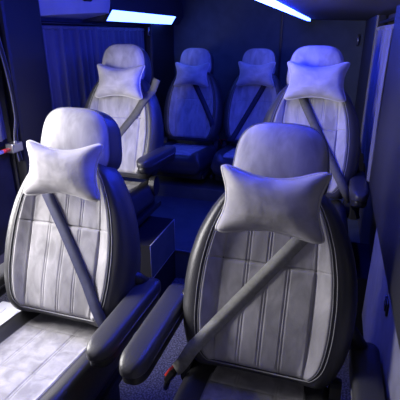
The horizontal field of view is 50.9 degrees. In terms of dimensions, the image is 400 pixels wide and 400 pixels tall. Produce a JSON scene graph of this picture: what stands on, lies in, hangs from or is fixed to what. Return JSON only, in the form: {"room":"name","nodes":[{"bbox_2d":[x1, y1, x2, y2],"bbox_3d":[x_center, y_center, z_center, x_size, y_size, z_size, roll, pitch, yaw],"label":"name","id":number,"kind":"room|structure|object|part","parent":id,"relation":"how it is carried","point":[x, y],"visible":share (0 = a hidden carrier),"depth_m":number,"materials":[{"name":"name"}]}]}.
{"room":"vehicle interior","nodes":[
{"label":"vehicle interior","id":0,"kind":"room"},
{"bbox_2d":[0,17,139,195],"bbox_3d":[-0.729,-0.750,3.312,0.060,1.860,2.260,7,22,16],"label":"wall","id":1,"kind":"structure","parent":0,"point":[13,160],"depth_m":2.36,"materials":[{"name":"black plastic"}]},
{"bbox_2d":[0,101,7,146],"bbox_3d":[-1.131,-0.701,1.991,0.030,0.980,0.360,7,22,16],"label":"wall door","id":2,"kind":"structure","parent":1,"relation":"in","point":[5,141],"depth_m":2.29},
{"bbox_2d":[0,104,6,141],"bbox_3d":[-1.073,-0.506,2.026,0.057,0.492,0.294,7,22,16],"label":"curtain","id":3,"kind":"object","parent":2,"relation":"hanging from","point":[3,136],"visible":1,"depth_m":2.20,"materials":[{"name":"grey fabric"}]},
{"bbox_2d":[0,146,15,254],"bbox_3d":[-1.137,0.051,2.212,0.040,0.580,0.460,7,22,16],"label":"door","id":4,"kind":"structure","parent":2,"relation":"attached to","point":[7,187],"depth_m":2.33,"materials":[{"name":"black plastic"}]},
{"bbox_2d":[0,141,22,154],"bbox_3d":[-1.032,-0.244,2.133,0.060,0.065,0.350,7,22,16],"label":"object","id":5,"kind":"structure","parent":4,"relation":"attached to","point":[12,147],"depth_m":2.22,"materials":[{"name":"silver metal"}]},
{"bbox_2d":[0,39,22,161],"bbox_3d":[-0.991,-0.654,2.132,0.018,0.951,0.092,7,22,16],"label":"seal","id":6,"kind":"object","parent":1,"relation":"attached to","point":[2,54],"visible":0.91,"depth_m":2.19,"materials":[{"name":"black plastic"}]},
{"bbox_2d":[0,0,52,184],"bbox_3d":[-0.956,-0.401,2.429,0.070,1.860,0.310,7,22,16],"label":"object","id":7,"kind":"structure","parent":1,"relation":"attached to","point":[21,33],"depth_m":2.27,"materials":[{"name":"black plastic"}]},
{"bbox_2d":[41,21,142,26],"bbox_3d":[-0.698,-1.239,2.971,0.016,0.016,1.385,7,22,16],"label":"rail","id":8,"kind":"object","parent":1,"relation":"attached to","point":[42,22],"visible":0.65,"depth_m":2.80,"materials":[{"name":"black plastic"}]},
{"bbox_2d":[42,25,144,109],"bbox_3d":[-0.693,-0.809,3.139,0.051,0.897,1.396,7,22,16],"label":"curtain","id":9,"kind":"object","parent":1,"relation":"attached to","point":[73,53],"visible":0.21,"depth_m":2.73,"materials":[{"name":"grey fabric"}]},
{"bbox_2d":[83,0,182,24],"bbox_3d":[-0.471,-1.585,3.358,0.225,0.330,1.430,7,22,16],"label":"luggage rack","id":10,"kind":"object","parent":1,"relation":"attached to","point":[158,7],"depth_m":3.22,"materials":[{"name":"grey plastic"}]},
{"bbox_2d":[39,0,109,19],"bbox_3d":[-0.757,-1.251,2.491,0.230,0.315,0.535,7,22,16],"label":"rack","id":11,"kind":"object","parent":10,"relation":"attached to","point":[65,9],"visible":0.86,"depth_m":2.50,"materials":[{"name":"grey plastic"}]},
{"bbox_3d":[-0.425,-1.426,3.293,0.066,0.078,1.230,7,22,16],"label":"light strip","id":12,"kind":"part","parent":10,"relation":"part of","materials":[{"name":"white plastic"}]},
{"bbox_2d":[148,25,150,37],"bbox_3d":[-0.436,-1.438,3.583,0.024,0.100,0.032,7,22,16],"label":"anchor","id":13,"kind":"object","parent":1,"relation":"attached to","point":[149,26],"visible":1,"depth_m":3.58,"materials":[{"name":"silver metal"}]},
{"bbox_2d":[140,24,175,140],"bbox_3d":[-0.388,-1.042,4.052,0.120,1.860,0.540,7,22,16],"label":"trim","id":14,"kind":"structure","parent":1,"relation":"attached to","point":[159,48],"depth_m":3.88,"materials":[{"name":"black plastic"}]},
{"bbox_2d":[0,278,350,399],"bbox_3d":[-0.187,0.736,2.166,2.130,0.060,5.020,7,22,16],"label":"floor","id":15,"kind":"structure","parent":0,"point":[151,388],"depth_m":1.89,"materials":[{"name":"carpet"}]},
{"bbox_2d":[0,301,20,324],"bbox_3d":[-1.137,0.784,1.888,0.280,0.054,1.030,7,22,16],"label":"step","id":16,"kind":"structure","parent":15,"relation":"on","point":[7,310],"depth_m":2.28,"materials":[{"name":"white paint"}]},
{"bbox_2d":[0,107,160,399],"bbox_3d":[-0.533,0.334,1.458,0.690,1.207,0.800,7,22,16],"label":"passenger seat","id":17,"kind":"object","parent":15,"relation":"on","point":[71,266],"visible":0.86,"depth_m":1.48,"materials":[{"name":"grey leather"}]},
{"bbox_3d":[-0.816,0.334,1.569,0.087,0.072,0.450,6,22,16],"label":"armrest","id":18,"kind":"part","parent":17,"relation":"part of","materials":[{"name":"grey leather"}]},
{"bbox_3d":[-0.816,0.362,1.579,0.082,0.074,0.426,6,22,16],"label":"armrest","id":19,"kind":"part","parent":17,"relation":"part of","materials":[{"name":"black leather"}]},
{"bbox_3d":[-0.559,0.535,1.431,0.298,0.080,0.525,6,22,16],"label":"seat panel","id":20,"kind":"part","parent":17,"relation":"part of","materials":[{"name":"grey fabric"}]},
{"bbox_3d":[-0.490,0.147,1.517,0.390,0.506,0.209,6,22,16],"label":"backrest panel","id":21,"kind":"part","parent":17,"relation":"part of","materials":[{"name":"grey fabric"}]},
{"bbox_2d":[0,311,121,399],"bbox_3d":[-0.563,0.573,1.433,0.480,0.191,0.570,6,22,16],"label":"seat cushion","id":22,"kind":"object","parent":17,"relation":"on","point":[43,354],"depth_m":1.41,"materials":[{"name":"grey leather"}]},
{"bbox_2d":[23,140,103,201],"bbox_3d":[-0.474,-0.100,1.433,0.309,0.192,0.094,7,22,16],"label":"pillow","id":23,"kind":"object","parent":17,"relation":"on","point":[51,170],"visible":1,"depth_m":1.40,"materials":[{"name":"fabric"}]},
{"bbox_3d":[-0.478,0.151,1.562,0.531,0.605,0.299,6,22,16],"label":"backrest","id":24,"kind":"part","parent":17,"relation":"part of","materials":[{"name":"grey leather"}]},
{"bbox_3d":[-0.556,0.660,1.493,0.430,0.075,0.460,6,22,16],"label":"seat frame","id":25,"kind":"part","parent":17,"relation":"part of","materials":[{"name":"black plastic"}]},
{"bbox_3d":[-0.332,0.690,1.425,0.020,0.030,0.510,6,22,16],"label":"rail","id":26,"kind":"part","parent":17,"relation":"part of","materials":[{"name":"black plastic"}]},
{"bbox_3d":[-0.243,0.381,1.397,0.087,0.072,0.450,6,22,16],"label":"armrest","id":27,"kind":"part","parent":17,"relation":"part of","materials":[{"name":"grey leather"}]},
{"bbox_3d":[-0.243,0.409,1.407,0.082,0.074,0.426,6,22,16],"label":"armrest","id":28,"kind":"part","parent":17,"relation":"part of","materials":[{"name":"black leather"}]},
{"bbox_2d":[138,216,175,298],"bbox_3d":[-0.603,0.325,2.564,0.827,0.411,0.369,7,22,16],"label":"box","id":29,"kind":"object","parent":15,"relation":"on","point":[157,234],"visible":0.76,"depth_m":2.42,"materials":[{"name":"black plastic"}]},
{"bbox_2d":[85,44,175,225],"bbox_3d":[-0.511,-0.363,2.377,0.633,0.964,0.776,7,22,16],"label":"passenger seat","id":30,"kind":"object","parent":29,"relation":"on","point":[140,122],"visible":0.41,"depth_m":2.45,"materials":[{"name":"grey leather"}]},
{"bbox_3d":[-0.489,-0.435,2.490,0.390,0.511,0.192,6,22,16],"label":"backrest panel","id":31,"kind":"part","parent":30,"relation":"part of","materials":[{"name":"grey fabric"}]},
{"bbox_2d":[95,64,144,99],"bbox_3d":[-0.462,-0.674,2.394,0.304,0.187,0.089,7,22,16],"label":"pillow","id":32,"kind":"object","parent":30,"relation":"on","point":[112,81],"visible":1,"depth_m":2.36,"materials":[{"name":"fabric"}]},
{"bbox_3d":[-0.476,-0.434,2.535,0.531,0.607,0.284,6,22,16],"label":"backrest","id":33,"kind":"part","parent":30,"relation":"part of","materials":[{"name":"grey leather"}]},
{"bbox_3d":[-0.555,-0.049,2.414,0.298,0.080,0.525,6,22,16],"label":"seat panel","id":34,"kind":"part","parent":30,"relation":"part of","materials":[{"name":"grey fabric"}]},
{"bbox_2d":[129,180,154,215],"bbox_3d":[-0.558,-0.011,2.416,0.480,0.191,0.570,6,22,16],"label":"seat cushion","id":35,"kind":"object","parent":30,"relation":"on","point":[142,194],"depth_m":2.43,"materials":[{"name":"grey leather"}]},
{"bbox_3d":[-0.551,0.076,2.476,0.430,0.075,0.460,6,22,16],"label":"seat frame","id":36,"kind":"part","parent":30,"relation":"part of","materials":[{"name":"black plastic"}]},
{"bbox_3d":[-0.327,0.105,2.408,0.020,0.030,0.510,6,22,16],"label":"rail","id":37,"kind":"part","parent":30,"relation":"part of","materials":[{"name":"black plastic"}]},
{"bbox_3d":[-0.243,-0.245,2.365,0.087,0.078,0.450,6,22,16],"label":"armrest","id":38,"kind":"part","parent":30,"relation":"part of","materials":[{"name":"grey leather"}]},
{"bbox_3d":[-0.243,-0.216,2.375,0.082,0.080,0.426,6,22,16],"label":"armrest","id":39,"kind":"part","parent":30,"relation":"part of","materials":[{"name":"black leather"}]},
{"bbox_3d":[-0.210,0.276,2.417,0.004,0.200,0.351,6,22,16],"label":"panel","id":40,"kind":"part","parent":29,"relation":"part of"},
{"bbox_2d":[119,122,384,399],"bbox_3d":[0.163,0.436,1.199,0.705,1.207,0.800,7,22,16],"label":"passenger seat","id":41,"kind":"object","parent":15,"relation":"on","point":[265,315],"visible":0.82,"depth_m":1.25,"materials":[{"name":"grey leather"}]},
{"bbox_3d":[-0.127,0.385,1.292,0.087,0.072,0.450,6,22,16],"label":"armrest","id":42,"kind":"part","parent":41,"relation":"part of","materials":[{"name":"grey leather"}]},
{"bbox_3d":[-0.127,0.413,1.302,0.082,0.074,0.426,6,22,16],"label":"armrest","id":43,"kind":"part","parent":41,"relation":"part of","materials":[{"name":"black leather"}]},
{"bbox_2d":[173,360,327,399],"bbox_3d":[0.126,0.675,1.176,0.480,0.191,0.570,6,22,16],"label":"seat cushion","id":44,"kind":"object","parent":41,"relation":"on","point":[210,380],"depth_m":1.30,"materials":[{"name":"grey leather"}]},
{"bbox_3d":[0.130,0.637,1.174,0.298,0.080,0.525,6,22,16],"label":"seat panel","id":45,"kind":"part","parent":41,"relation":"part of","materials":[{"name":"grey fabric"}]},
{"bbox_3d":[0.199,0.248,1.260,0.390,0.506,0.209,6,22,16],"label":"backrest panel","id":46,"kind":"part","parent":41,"relation":"part of","materials":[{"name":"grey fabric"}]},
{"bbox_3d":[0.211,0.252,1.305,0.531,0.605,0.299,6,22,16],"label":"backrest","id":47,"kind":"part","parent":41,"relation":"part of","materials":[{"name":"grey leather"}]},
{"bbox_2d":[215,164,331,243],"bbox_3d":[0.199,0.011,1.181,0.312,0.191,0.093,7,22,16],"label":"pillow","id":48,"kind":"object","parent":41,"relation":"on","point":[290,207],"visible":1,"depth_m":1.15,"materials":[{"name":"fabric"}]},
{"bbox_3d":[0.463,0.540,1.157,0.087,0.072,0.450,6,22,16],"label":"armrest","id":49,"kind":"part","parent":41,"relation":"part of","materials":[{"name":"grey leather"}]},
{"bbox_2d":[150,195,359,278],"bbox_3d":[0.104,0.269,2.993,1.930,0.200,0.850,7,22,16],"label":"platform","id":50,"kind":"object","parent":15,"relation":"on","point":[189,215],"depth_m":3.01,"materials":[{"name":"grey carpet"}]},
{"bbox_2d":[175,249,190,252],"bbox_3d":[0.066,0.337,2.550,0.460,0.012,0.012,7,22,16],"label":"trim","id":51,"kind":"structure","parent":50,"relation":"attached to","point":[175,249],"depth_m":2.60,"materials":[{"name":"grey"}]},
{"bbox_3d":[0.540,0.455,2.234,0.639,0.411,0.369,7,22,16],"label":"box","id":52,"kind":"object","parent":15,"relation":"on","visible":0},
{"bbox_2d":[263,45,368,231],"bbox_3d":[0.508,-0.247,2.083,0.657,0.964,0.776,7,22,16],"label":"passenger seat","id":53,"kind":"object","parent":52,"relation":"on","point":[338,122],"visible":0.28,"depth_m":2.14,"materials":[{"name":"grey leather"}]},
{"bbox_3d":[0.562,-0.316,2.187,0.390,0.511,0.192,6,22,16],"label":"backrest panel","id":54,"kind":"part","parent":53,"relation":"part of","materials":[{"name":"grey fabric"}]},
{"bbox_3d":[0.575,-0.315,2.232,0.531,0.607,0.284,6,22,16],"label":"backrest","id":55,"kind":"part","parent":53,"relation":"part of","materials":[{"name":"grey leather"}]},
{"bbox_2d":[284,61,349,101],"bbox_3d":[0.578,-0.590,2.092,0.304,0.187,0.089,7,22,16],"label":"pillow","id":56,"kind":"object","parent":53,"relation":"on","point":[305,81],"visible":1,"depth_m":2.06,"materials":[{"name":"fabric"}]},
{"bbox_2d":[331,199,347,231],"bbox_3d":[0.492,0.108,2.113,0.480,0.191,0.570,6,22,16],"label":"seat cushion","id":57,"kind":"object","parent":53,"relation":"on","point":[342,208],"depth_m":2.14,"materials":[{"name":"grey leather"}]},
{"bbox_3d":[0.786,-0.043,2.100,0.082,0.080,0.426,6,22,16],"label":"armrest","id":58,"kind":"part","parent":53,"relation":"part of","materials":[{"name":"black leather"}]},
{"bbox_3d":[0.787,-0.072,2.091,0.087,0.078,0.450,6,22,16],"label":"armrest","id":59,"kind":"part","parent":53,"relation":"part of","materials":[{"name":"grey leather"}]},
{"bbox_2d":[123,171,343,202],"bbox_3d":[0.393,-0.120,3.840,1.930,0.300,1.100,7,22,16],"label":"floor","id":60,"kind":"structure","parent":0,"point":[207,189],"depth_m":3.44,"materials":[{"name":"grey carpet"}]},
{"bbox_2d":[156,48,223,179],"bbox_3d":[-0.106,-0.733,3.471,0.538,0.972,0.739,7,22,16],"label":"passenger seat","id":61,"kind":"object","parent":60,"relation":"on","point":[191,112],"visible":0.78,"depth_m":3.54,"materials":[{"name":"grey leather"}]},
{"bbox_3d":[-0.127,-0.296,3.584,0.430,0.075,0.460,6,22,16],"label":"seat frame","id":62,"kind":"part","parent":61,"relation":"part of","materials":[{"name":"black leather"}]},
{"bbox_2d":[158,141,215,174],"bbox_3d":[-0.134,-0.382,3.524,0.480,0.191,0.570,6,22,16],"label":"seat cushion","id":63,"kind":"object","parent":61,"relation":"on","point":[190,159],"depth_m":3.30,"materials":[{"name":"grey leather"}]},
{"bbox_3d":[-0.130,-0.420,3.522,0.298,0.080,0.525,6,22,16],"label":"seat panel","id":64,"kind":"part","parent":61,"relation":"part of","materials":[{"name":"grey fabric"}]},
{"bbox_3d":[-0.069,-0.802,3.583,0.390,0.518,0.167,6,22,16],"label":"backrest panel","id":65,"kind":"part","parent":61,"relation":"part of","materials":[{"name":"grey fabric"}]},
{"bbox_2d":[174,62,209,86],"bbox_3d":[-0.071,-1.039,3.481,0.304,0.190,0.084,7,22,16],"label":"pillow","id":66,"kind":"object","parent":61,"relation":"on","point":[194,75],"visible":1,"depth_m":3.45,"materials":[{"name":"fabric"}]},
{"bbox_3d":[-0.056,-0.806,3.626,0.531,0.609,0.259,6,22,16],"label":"backrest","id":67,"kind":"part","parent":61,"relation":"part of","materials":[{"name":"grey leather"}]},
{"bbox_3d":[0.097,-0.266,3.516,0.020,0.030,0.510,6,22,16],"label":"rail","id":68,"kind":"part","parent":61,"relation":"part of","materials":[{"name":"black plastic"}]},
{"bbox_2d":[210,48,282,180],"bbox_3d":[0.383,-0.689,3.359,0.581,0.972,0.739,7,22,16],"label":"passenger seat","id":69,"kind":"object","parent":60,"relation":"on","point":[246,106],"visible":0.48,"depth_m":3.45,"materials":[{"name":"grey leather"}]},
{"bbox_3d":[0.389,-0.248,3.465,0.430,0.075,0.460,6,22,16],"label":"seat frame","id":70,"kind":"part","parent":69,"relation":"part of","materials":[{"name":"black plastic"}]},
{"bbox_2d":[211,144,236,176],"bbox_3d":[0.381,-0.335,3.405,0.480,0.191,0.570,6,22,16],"label":"seat cushion","id":71,"kind":"object","parent":69,"relation":"on","point":[225,155],"depth_m":3.21,"materials":[{"name":"grey leather"}]},
{"bbox_3d":[0.385,-0.373,3.403,0.298,0.080,0.525,6,22,16],"label":"seat panel","id":72,"kind":"part","parent":69,"relation":"part of","materials":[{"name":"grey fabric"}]},
{"bbox_3d":[0.459,-0.759,3.507,0.531,0.609,0.259,6,22,16],"label":"backrest","id":73,"kind":"part","parent":69,"relation":"part of","materials":[{"name":"grey leather"}]},
{"bbox_3d":[0.446,-0.755,3.463,0.390,0.518,0.167,6,22,16],"label":"backrest panel","id":74,"kind":"part","parent":69,"relation":"part of","materials":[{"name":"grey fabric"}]},
{"bbox_2d":[236,61,275,86],"bbox_3d":[0.445,-1.006,3.360,0.304,0.190,0.084,7,22,16],"label":"pillow","id":75,"kind":"object","parent":69,"relation":"on","point":[249,74],"visible":1,"depth_m":3.33,"materials":[{"name":"fabric"}]},
{"bbox_2d":[173,0,365,145],"bbox_3d":[0.565,-1.049,4.069,2.130,1.860,0.060,7,22,16],"label":"wall","id":76,"kind":"structure","parent":0,"point":[227,29],"depth_m":3.86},
{"bbox_2d":[277,11,283,79],"bbox_3d":[0.736,-1.155,3.929,0.020,1.560,0.012,7,22,16],"label":"trim","id":77,"kind":"structure","parent":76,"relation":"attached to","point":[282,16],"depth_m":3.82,"materials":[{"name":"black plastic"}]},
{"bbox_2d":[356,34,359,45],"bbox_3d":[1.363,-1.377,3.620,0.024,0.100,0.032,7,22,16],"label":"anchor","id":78,"kind":"object","parent":76,"relation":"attached to","point":[358,35],"visible":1,"depth_m":3.62,"materials":[{"name":"silver metal"}]},
{"bbox_2d":[358,13,399,399],"bbox_3d":[0.747,-0.051,1.544,0.095,1.860,5.020,7,22,16],"label":"wall","id":79,"kind":"structure","parent":0,"point":[379,330],"depth_m":1.50,"materials":[{"name":"fabric"}]},
{"bbox_2d":[256,0,399,20],"bbox_3d":[0.546,-0.886,1.559,0.549,0.307,4.515,7,22,16],"label":"luggage rack","id":80,"kind":"object","parent":79,"relation":"attached to","point":[365,10],"depth_m":1.93,"materials":[{"name":"grey plastic"}]},
{"bbox_3d":[0.289,-0.778,1.651,0.030,0.036,1.550,7,22,16],"label":"light strip","id":81,"kind":"part","parent":80,"relation":"part of","materials":[{"name":"white plastic"}]},
{"bbox_3d":[0.717,-1.284,2.932,0.034,0.037,1.335,7,22,16],"label":"light strip","id":82,"kind":"part","parent":80,"relation":"part of","materials":[{"name":"white plastic"}]},
{"bbox_2d":[348,15,388,219],"bbox_3d":[1.276,-0.737,3.280,0.070,1.860,1.140,7,22,16],"label":"trim","id":83,"kind":"structure","parent":79,"relation":"attached to","point":[371,26],"depth_m":2.92,"materials":[{"name":"black plastic"}]},
{"bbox_2d":[361,145,399,348],"bbox_3d":[0.601,0.239,1.290,0.050,0.037,3.480,7,22,16],"label":"trim","id":84,"kind":"structure","parent":79,"relation":"attached to","point":[361,145],"depth_m":1.33,"materials":[{"name":"black plastic"}]},
{"bbox_2d":[369,5,399,339],"bbox_3d":[0.579,-0.264,1.031,0.060,1.088,1.760,7,22,16],"label":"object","id":85,"kind":"structure","parent":79,"relation":"attached to","point":[384,183],"depth_m":1.44,"materials":[{"name":"black plastic"}]},
{"bbox_2d":[383,296,388,316],"bbox_3d":[0.582,0.332,1.316,0.009,0.045,0.050,7,22,16],"label":"wall socket","id":86,"kind":"object","parent":79,"relation":"attached to","point":[386,302],"visible":1,"depth_m":1.30,"materials":[{"name":"black plastic"}]},
{"bbox_2d":[380,17,394,23],"bbox_3d":[0.836,-0.766,1.760,0.016,0.016,1.760,7,22,16],"label":"rail","id":87,"kind":"object","parent":79,"relation":"attached to","point":[392,18],"visible":0.64,"depth_m":2.09,"materials":[{"name":"black plastic"}]},
{"bbox_2d":[361,24,393,181],"bbox_3d":[0.962,-0.570,2.302,0.050,0.717,0.860,7,22,16],"label":"curtain","id":88,"kind":"object","parent":87,"relation":"hanging from","point":[377,76],"visible":0.9,"depth_m":2.17,"materials":[{"name":"grey fabric"}]}
]}

